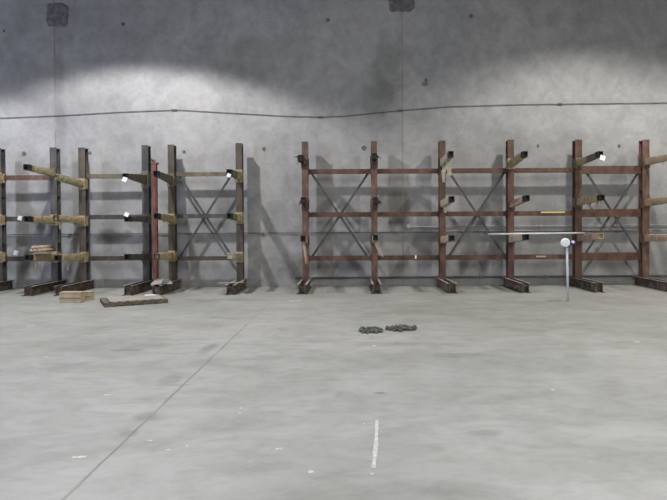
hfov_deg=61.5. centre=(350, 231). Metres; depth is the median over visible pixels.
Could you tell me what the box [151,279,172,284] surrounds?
film
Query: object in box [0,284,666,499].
floor
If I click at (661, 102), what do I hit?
cable
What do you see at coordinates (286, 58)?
wall
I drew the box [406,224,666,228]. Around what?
conduit
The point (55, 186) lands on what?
rack
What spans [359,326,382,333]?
debris heap
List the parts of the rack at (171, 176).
arm, rail, rail, rail, arm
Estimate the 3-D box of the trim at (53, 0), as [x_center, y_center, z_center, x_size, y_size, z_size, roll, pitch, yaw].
[-6.317,-2.794,11.961,0.028,8.000,0.006,0,1,0]
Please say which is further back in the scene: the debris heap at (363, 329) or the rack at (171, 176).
the rack at (171, 176)
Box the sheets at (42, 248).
[29,245,55,252]
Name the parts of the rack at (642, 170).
rail, rail, rail, rail, rail, rail, rail, rail, rail, rail, rail, rail, arm, rail, rail, rail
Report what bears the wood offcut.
on the rack at (171, 176)
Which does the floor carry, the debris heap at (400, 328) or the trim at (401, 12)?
the debris heap at (400, 328)
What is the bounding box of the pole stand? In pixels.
[559,238,576,302]
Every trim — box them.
[53,0,55,146]
[401,12,403,285]
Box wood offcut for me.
[218,282,243,283]
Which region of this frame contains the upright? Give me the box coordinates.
[151,158,158,290]
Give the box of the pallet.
[100,294,167,306]
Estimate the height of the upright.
2.686 m
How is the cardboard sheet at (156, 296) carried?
on the pallet
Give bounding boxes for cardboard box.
[59,291,84,302]
[85,291,93,299]
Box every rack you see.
[0,147,67,295]
[53,145,152,295]
[151,143,247,294]
[294,139,666,294]
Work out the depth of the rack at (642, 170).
11.61 m
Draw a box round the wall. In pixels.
[0,0,666,287]
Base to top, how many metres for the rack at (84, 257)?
2.993 m
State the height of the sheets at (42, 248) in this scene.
0.127 m
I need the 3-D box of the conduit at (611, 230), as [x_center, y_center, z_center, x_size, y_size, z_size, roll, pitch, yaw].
[0.000,0.017,11.979,18.000,0.040,0.045,0,1,0]
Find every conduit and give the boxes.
[7,230,666,234]
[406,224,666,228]
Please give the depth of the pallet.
9.41 m
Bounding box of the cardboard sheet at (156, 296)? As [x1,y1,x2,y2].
[106,294,163,301]
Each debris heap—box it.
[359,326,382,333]
[385,324,416,331]
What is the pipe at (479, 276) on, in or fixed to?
attached to the wall
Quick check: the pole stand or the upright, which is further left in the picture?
the upright
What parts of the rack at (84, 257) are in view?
rail, rail, rail, arm, arm, arm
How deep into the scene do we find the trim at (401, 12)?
11.97 m
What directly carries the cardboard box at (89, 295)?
on the floor
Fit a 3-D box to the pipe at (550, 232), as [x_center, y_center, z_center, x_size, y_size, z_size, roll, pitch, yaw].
[3.731,0.035,11.252,1.941,0.048,0.038,0,1,0]
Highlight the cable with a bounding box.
[4,102,666,117]
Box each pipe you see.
[295,275,666,278]
[488,232,584,234]
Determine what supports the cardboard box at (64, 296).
on the floor

